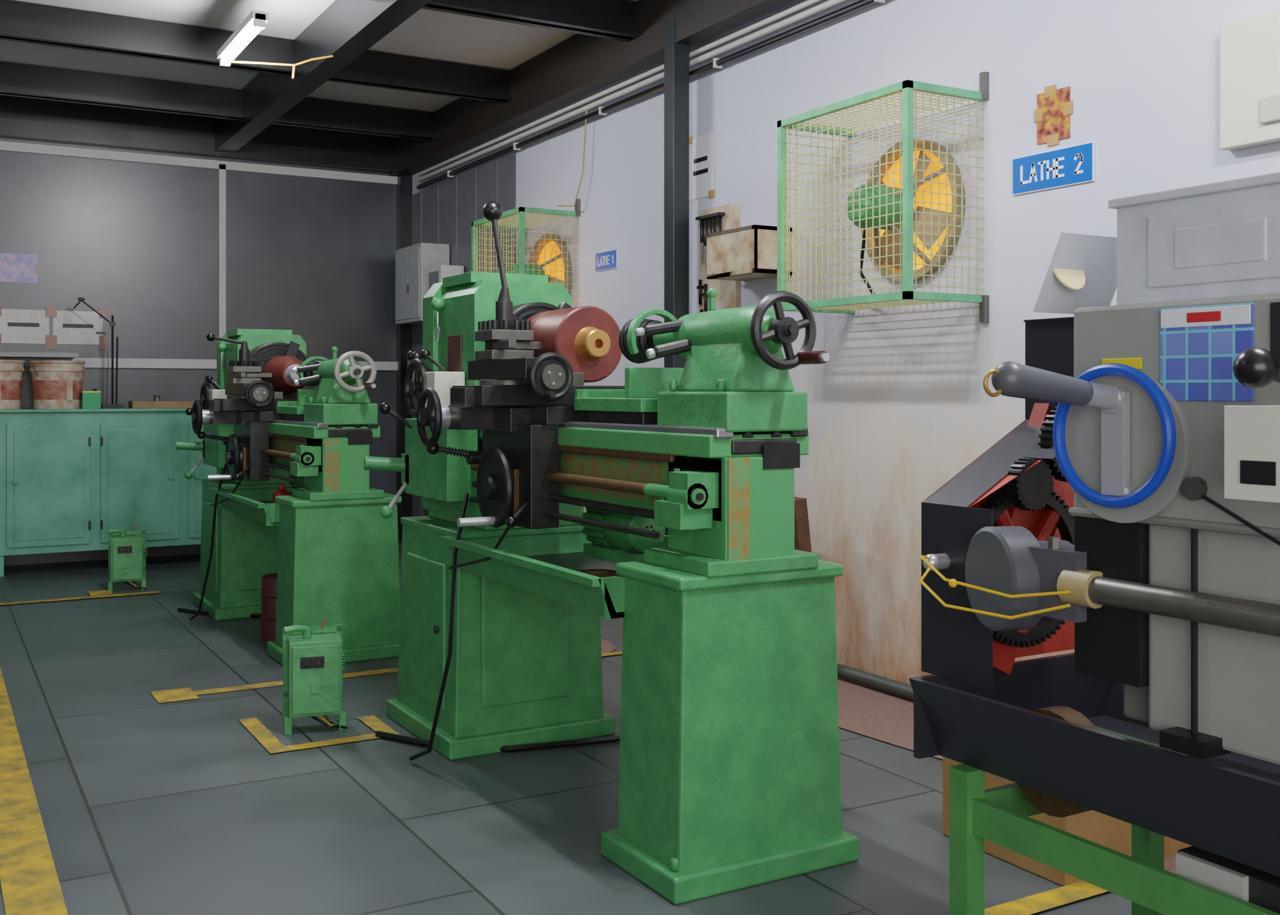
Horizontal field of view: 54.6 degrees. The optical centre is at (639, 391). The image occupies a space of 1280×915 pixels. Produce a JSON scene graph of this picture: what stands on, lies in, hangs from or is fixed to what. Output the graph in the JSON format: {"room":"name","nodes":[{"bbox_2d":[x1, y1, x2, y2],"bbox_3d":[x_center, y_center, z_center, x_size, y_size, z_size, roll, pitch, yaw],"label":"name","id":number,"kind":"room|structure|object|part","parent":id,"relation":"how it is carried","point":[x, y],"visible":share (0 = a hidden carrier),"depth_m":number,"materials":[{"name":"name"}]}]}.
{"room":"machine workshop","nodes":[
{"label":"machine workshop","id":0,"kind":"room"},
{"bbox_2d":[0,137,396,565],"bbox_3d":[-4.109,-0.340,6.577,6.000,2.620,0.001,0,0,-30],"label":"wall","id":1,"kind":"structure","parent":0,"point":[312,258],"depth_m":7.40,"materials":[{"name":"grey paint"}]},
{"bbox_2d":[0,252,40,283],"bbox_3d":[-3.520,-0.690,6.911,0.315,0.160,0.004,0,0,-30],"label":"poster","id":2,"kind":"object","parent":1,"relation":"attached to","point":[14,267],"visible":1,"depth_m":6.93,"materials":[{"name":"purple paper"}]},
{"bbox_2d":[0,351,78,358],"bbox_3d":[-3.726,-0.200,6.613,1.300,0.025,0.300,0,0,-30],"label":"wall shelf","id":3,"kind":"object","parent":1,"relation":"attached to","point":[3,354],"visible":1,"depth_m":6.72,"materials":[{"name":"grey"}]},
{"bbox_2d":[0,302,106,349],"bbox_3d":[-3.465,-0.365,6.941,0.880,0.250,0.007,0,0,-30],"label":"paper notice","id":4,"kind":"object","parent":1,"relation":"attached to","point":[23,326],"visible":1,"depth_m":7.02,"materials":[{"name":"paper"}]},
{"bbox_2d":[0,140,397,184],"bbox_3d":[-4.103,-1.365,6.566,6.000,0.050,0.020,0,0,-30],"label":"trim","id":5,"kind":"structure","parent":1,"relation":"attached to","point":[4,146],"depth_m":7.37,"materials":[{"name":"grey paint"}]},
{"bbox_2d":[0,357,397,369],"bbox_3d":[-4.103,-0.165,6.566,6.000,0.055,0.030,0,0,-30],"label":"trim","id":6,"kind":"structure","parent":1,"relation":"attached to","point":[90,362],"depth_m":7.27,"materials":[{"name":"grey paint"}]},
{"bbox_2d":[218,163,225,337],"bbox_3d":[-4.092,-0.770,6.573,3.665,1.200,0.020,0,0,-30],"label":"trim","id":7,"kind":"structure","parent":1,"relation":"attached to","point":[222,172],"depth_m":7.47,"materials":[{"name":"grey paint"}]},
{"bbox_2d":[0,60,435,140],"bbox_3d":[-3.709,-1.567,5.884,5.980,0.154,0.100,0,0,-30],"label":"ceiling beam","id":8,"kind":"structure","parent":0,"point":[16,79],"depth_m":6.60,"materials":[{"name":"black metal"}]},
{"bbox_2d":[0,0,513,103],"bbox_3d":[-3.159,-1.567,4.931,5.980,0.154,0.100,0,0,-30],"label":"ceiling beam","id":9,"kind":"structure","parent":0,"point":[20,21],"depth_m":5.60,"materials":[{"name":"black metal"}]},
{"bbox_2d":[0,0,638,112],"bbox_3d":[-1.546,-1.650,2.138,6.000,0.001,10.250,0,0,-30],"label":"ceiling","id":10,"kind":"structure","parent":0,"point":[427,34],"depth_m":5.86,"materials":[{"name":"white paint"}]},
{"bbox_2d":[216,10,333,79],"bbox_3d":[-1.479,-1.362,5.093,0.371,0.177,0.660,0,0,-30],"label":"tube light","id":11,"kind":"object","parent":10,"relation":"attached to","point":[255,21],"visible":1,"depth_m":4.99,"materials":[{"name":"white paint"}]},
{"bbox_2d":[214,0,431,152],"bbox_3d":[0.030,-1.537,3.048,0.110,0.214,10.230,0,0,-30],"label":"ceiling beam","id":12,"kind":"structure","parent":10,"relation":"attached to","point":[346,29],"depth_m":5.53,"materials":[{"name":"black metal"}]},
{"bbox_2d":[371,0,640,42],"bbox_3d":[-2.509,-1.567,3.805,5.980,0.154,0.100,0,0,-30],"label":"ceiling beam","id":13,"kind":"structure","parent":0,"point":[615,19],"depth_m":5.05,"materials":[{"name":"black metal"}]},
{"bbox_2d":[0,541,1175,914],"bbox_3d":[-1.542,0.967,2.141,6.011,0.006,10.250,0,0,-30],"label":"floor","id":14,"kind":"structure","parent":0,"point":[148,765],"depth_m":2.95,"materials":[{"name":"tile"}]},
{"bbox_2d":[0,407,220,576],"bbox_3d":[-3.447,0.532,6.661,2.750,0.876,0.485,0,0,-30],"label":"base cabinet","id":15,"kind":"object","parent":14,"relation":"on","point":[68,477],"visible":0.58,"depth_m":6.70,"materials":[{"name":"green metal"}]},
{"bbox_2d":[0,359,25,408],"bbox_3d":[-3.464,-0.037,6.660,0.286,0.262,0.286,0,0,-30],"label":"paint bucket","id":16,"kind":"object","parent":15,"relation":"on","point":[12,371],"visible":1,"depth_m":6.60,"materials":[{"name":"white plastic"}]},
{"bbox_2d":[28,359,85,408],"bbox_3d":[-3.199,-0.037,6.801,0.286,0.262,0.286,0,0,37],"label":"paint bucket","id":17,"kind":"object","parent":15,"relation":"on","point":[56,384],"visible":1,"depth_m":6.70,"materials":[{"name":"white plastic"}]},
{"bbox_2d":[81,388,100,408],"bbox_3d":[-3.011,0.039,6.795,0.092,0.110,0.062,0,0,-30],"label":"tin","id":18,"kind":"object","parent":15,"relation":"on","point":[90,399],"visible":1,"depth_m":6.77,"materials":[{"name":"green metal"}]},
{"bbox_2d":[72,296,123,408],"bbox_3d":[-3.016,-0.214,6.896,0.258,0.616,0.080,0,0,-30],"label":"gauge","id":19,"kind":"object","parent":15,"relation":"on","point":[112,324],"visible":1,"depth_m":6.93,"materials":[{"name":"black metal"}]},
{"bbox_2d":[128,394,199,408],"bbox_3d":[-2.591,0.057,7.107,0.620,0.074,0.160,0,0,-30],"label":"wooden plank","id":20,"kind":"object","parent":15,"relation":"on","point":[156,403],"visible":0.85,"depth_m":6.96,"materials":[{"name":"wood"}]},
{"bbox_2d":[108,524,146,591],"bbox_3d":[-2.511,0.812,6.072,0.178,0.315,0.176,0,0,-22],"label":"box","id":21,"kind":"object","parent":14,"relation":"on","point":[127,552],"visible":1,"depth_m":6.02,"materials":[{"name":"green paint"}]},
{"bbox_2d":[175,328,401,665],"bbox_3d":[-1.450,0.347,5.061,0.631,1.246,1.705,0,0,-30],"label":"lathe","id":22,"kind":"object","parent":14,"relation":"on","point":[294,530],"visible":0.99,"depth_m":4.56,"materials":[{"name":"green paint"}]},
{"bbox_3d":[-1.640,-0.137,5.114,0.268,0.208,0.178,0,0,-30],"label":"tool post","id":23,"kind":"part","parent":22,"relation":"part of","materials":[{"name":"metal"}]},
{"bbox_2d":[210,487,279,525],"bbox_3d":[-1.382,0.452,5.039,0.534,0.081,0.870,0,0,-30],"label":"tray","id":24,"kind":"object","parent":22,"relation":"on","point":[261,504],"depth_m":4.98,"materials":[{"name":"green paint"}]},
{"bbox_3d":[-1.341,0.369,5.022,0.116,0.132,0.260,0,0,-30],"label":"motor","id":25,"kind":"part","parent":22,"relation":"part of","materials":[{"name":"green paint"}]},
{"bbox_2d":[282,617,347,734],"bbox_3d":[-0.937,0.812,3.574,0.178,0.315,0.176,0,0,-18],"label":"box","id":26,"kind":"object","parent":14,"relation":"on","point":[313,664],"visible":1,"depth_m":3.51,"materials":[{"name":"green paint"}]},
{"bbox_2d":[396,174,412,542],"bbox_3d":[-1.525,-0.260,8.022,0.080,2.460,0.080,0,0,-30],"label":"steel column","id":27,"kind":"structure","parent":14,"relation":"on","point":[404,186],"depth_m":7.99,"materials":[{"name":"black metal"}]},
{"bbox_2d":[363,201,859,903],"bbox_3d":[-0.152,0.239,3.073,0.631,1.461,1.705,0,0,-30],"label":"lathe","id":28,"kind":"object","parent":14,"relation":"on","point":[729,768],"visible":1,"depth_m":2.62,"materials":[{"name":"green paint"}]},
{"bbox_3d":[-0.308,-0.285,3.157,0.178,0.411,0.196,0,0,-30],"label":"tool post","id":29,"kind":"part","parent":28,"relation":"part of","materials":[{"name":"metal"}]},
{"bbox_2d":[439,534,667,618],"bbox_3d":[-0.084,0.427,3.052,0.534,0.085,0.870,0,0,-30],"label":"tray","id":30,"kind":"object","parent":28,"relation":"on","point":[578,571],"depth_m":2.99,"materials":[{"name":"green paint"}]},
{"bbox_3d":[-0.043,0.341,3.035,0.116,0.138,0.260,0,0,-30],"label":"motor","id":31,"kind":"part","parent":28,"relation":"part of","materials":[{"name":"green paint"}]},
{"bbox_2d":[663,19,689,535],"bbox_3d":[0.148,-0.260,5.004,0.075,2.460,0.075,0,0,-30],"label":"steel column","id":32,"kind":"structure","parent":14,"relation":"on","point":[676,56],"depth_m":4.97,"materials":[{"name":"grey metal"}]},
{"bbox_2d":[794,496,811,551],"bbox_3d":[0.539,0.665,4.237,0.123,0.612,0.130,0,0,-30],"label":"plank","id":33,"kind":"object","parent":14,"relation":"on","point":[802,542],"visible":0.14,"depth_m":4.17,"materials":[{"name":"brown wood"}]},
{"bbox_2d":[836,662,913,699],"bbox_3d":[1.012,0.940,3.587,0.044,0.044,3.200,0,0,-30],"label":"pipe","id":34,"kind":"object","parent":14,"relation":"on","point":[880,682],"visible":0.02,"depth_m":3.99,"materials":[{"name":"grey metal"}]},
{"bbox_2d":[942,756,1192,885],"bbox_3d":[0.920,0.870,2.667,0.400,0.200,0.340,0,0,-30],"label":"cardboard box","id":35,"kind":"object","parent":14,"relation":"on","point":[1105,830],"visible":0.24,"depth_m":2.49,"materials":[{"name":"brown cardboard"}]},
{"bbox_2d":[908,171,1279,914],"bbox_3d":[1.166,0.353,0.809,0.692,1.233,2.635,0,0,-30],"label":"lathe","id":36,"kind":"object","parent":14,"relation":"on","point":[1130,522],"visible":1,"depth_m":1.55,"materials":[{"name":"black metal"}]},
{"bbox_2d":[412,0,1279,684],"bbox_3d":[1.049,-0.340,3.637,0.006,2.620,10.250,0,0,-30],"label":"wall","id":37,"kind":"structure","parent":0,"point":[900,405],"depth_m":4.05,"materials":[{"name":"white paint"}]},
{"bbox_2d":[0,95,394,173],"bbox_3d":[-4.084,-1.530,6.533,6.000,0.240,0.100,0,0,-30],"label":"ceiling beam","id":38,"kind":"structure","parent":37,"relation":"attached to","point":[21,118],"depth_m":7.26,"materials":[{"name":"black metal"}]},
{"bbox_2d":[395,242,464,515],"bbox_3d":[-1.278,0.030,7.460,0.194,1.840,0.700,0,0,-30],"label":"box","id":39,"kind":"object","parent":37,"relation":"attached to","point":[419,266],"visible":0.57,"depth_m":7.40,"materials":[{"name":"grey paint"}]},
{"bbox_2d":[471,198,580,307],"bbox_3d":[-0.573,-0.565,6.142,0.311,0.720,0.611,0,0,-30],"label":"exhaust fan","id":40,"kind":"object","parent":37,"relation":"attached to","point":[550,255],"visible":0.41,"depth_m":6.03,"materials":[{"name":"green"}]},
{"bbox_3d":[-0.573,-0.565,6.142,0.311,0.720,0.611,0,0,-30],"label":"cage frame","id":41,"kind":"part","parent":40,"relation":"part of","materials":[{"name":"green paint"}]},
{"bbox_2d":[389,0,805,176],"bbox_3d":[0.991,-1.520,3.603,0.120,0.250,10.250,0,0,-30],"label":"ceiling beam","id":42,"kind":"structure","parent":37,"relation":"attached to","point":[580,67],"depth_m":5.75,"materials":[{"name":"black metal"}]},
{"bbox_2d":[595,248,617,271],"bbox_3d":[-0.156,-0.605,5.718,0.009,0.086,0.206,0,0,-30],"label":"number sign","id":43,"kind":"object","parent":37,"relation":"attached to","point":[607,259],"visible":1,"depth_m":5.71,"materials":[{"name":"blue plastic"}]},
{"bbox_2d":[416,0,885,206],"bbox_3d":[0.972,-1.126,3.650,0.082,0.498,9.550,0,0,-30],"label":"conduit","id":44,"kind":"object","parent":37,"relation":"attached to","point":[717,63],"visible":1,"depth_m":5.32,"materials":[{"name":"grey metal"}]},
{"bbox_2d":[689,132,714,201],"bbox_3d":[0.246,-0.910,5.027,0.003,0.270,0.200,0,0,-30],"label":"paper notice","id":45,"kind":"object","parent":37,"relation":"attached to","point":[701,148],"visible":0.86,"depth_m":5.02,"materials":[{"name":"white paper"}]},
{"bbox_2d":[695,202,739,312],"bbox_3d":[0.300,-0.470,4.896,0.045,0.520,0.260,0,0,-30],"label":"board","id":46,"kind":"object","parent":37,"relation":"attached to","point":[725,217],"visible":0.56,"depth_m":4.88,"materials":[{"name":"metal"}]},
{"bbox_2d":[706,224,792,281],"bbox_3d":[0.388,-0.510,4.618,0.170,0.170,0.370,0,0,-30],"label":"wall box","id":47,"kind":"object","parent":37,"relation":"attached to","point":[749,252],"visible":0.91,"depth_m":4.49,"materials":[{"name":"paint"}]},
{"bbox_2d":[777,71,989,322],"bbox_3d":[0.742,-0.575,3.864,0.311,0.740,0.631,0,0,-30],"label":"exhaust fan","id":48,"kind":"object","parent":37,"relation":"attached to","point":[909,212],"visible":0.99,"depth_m":3.80,"materials":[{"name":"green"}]},
{"bbox_2d":[1033,83,1072,146],"bbox_3d":[1.153,-0.771,3.457,0.003,0.168,0.135,0,0,-30],"label":"poster","id":49,"kind":"object","parent":37,"relation":"attached to","point":[1054,106],"visible":1,"depth_m":3.46,"materials":[{"name":"brown paper"}]},
{"bbox_2d":[1012,141,1094,195],"bbox_3d":[1.149,-0.620,3.458,0.009,0.106,0.286,0,0,-30],"label":"number sign","id":50,"kind":"object","parent":37,"relation":"attached to","point":[1074,164],"visible":1,"depth_m":3.44,"materials":[{"name":"blue plastic"}]},
{"bbox_2d":[1219,7,1279,150],"bbox_3d":[1.462,-0.730,2.877,0.051,0.300,0.240,0,0,-30],"label":"electrical box","id":51,"kind":"object","parent":37,"relation":"attached to","point":[1249,47],"visible":1,"depth_m":2.90,"materials":[{"name":"beige metal"}]}
]}

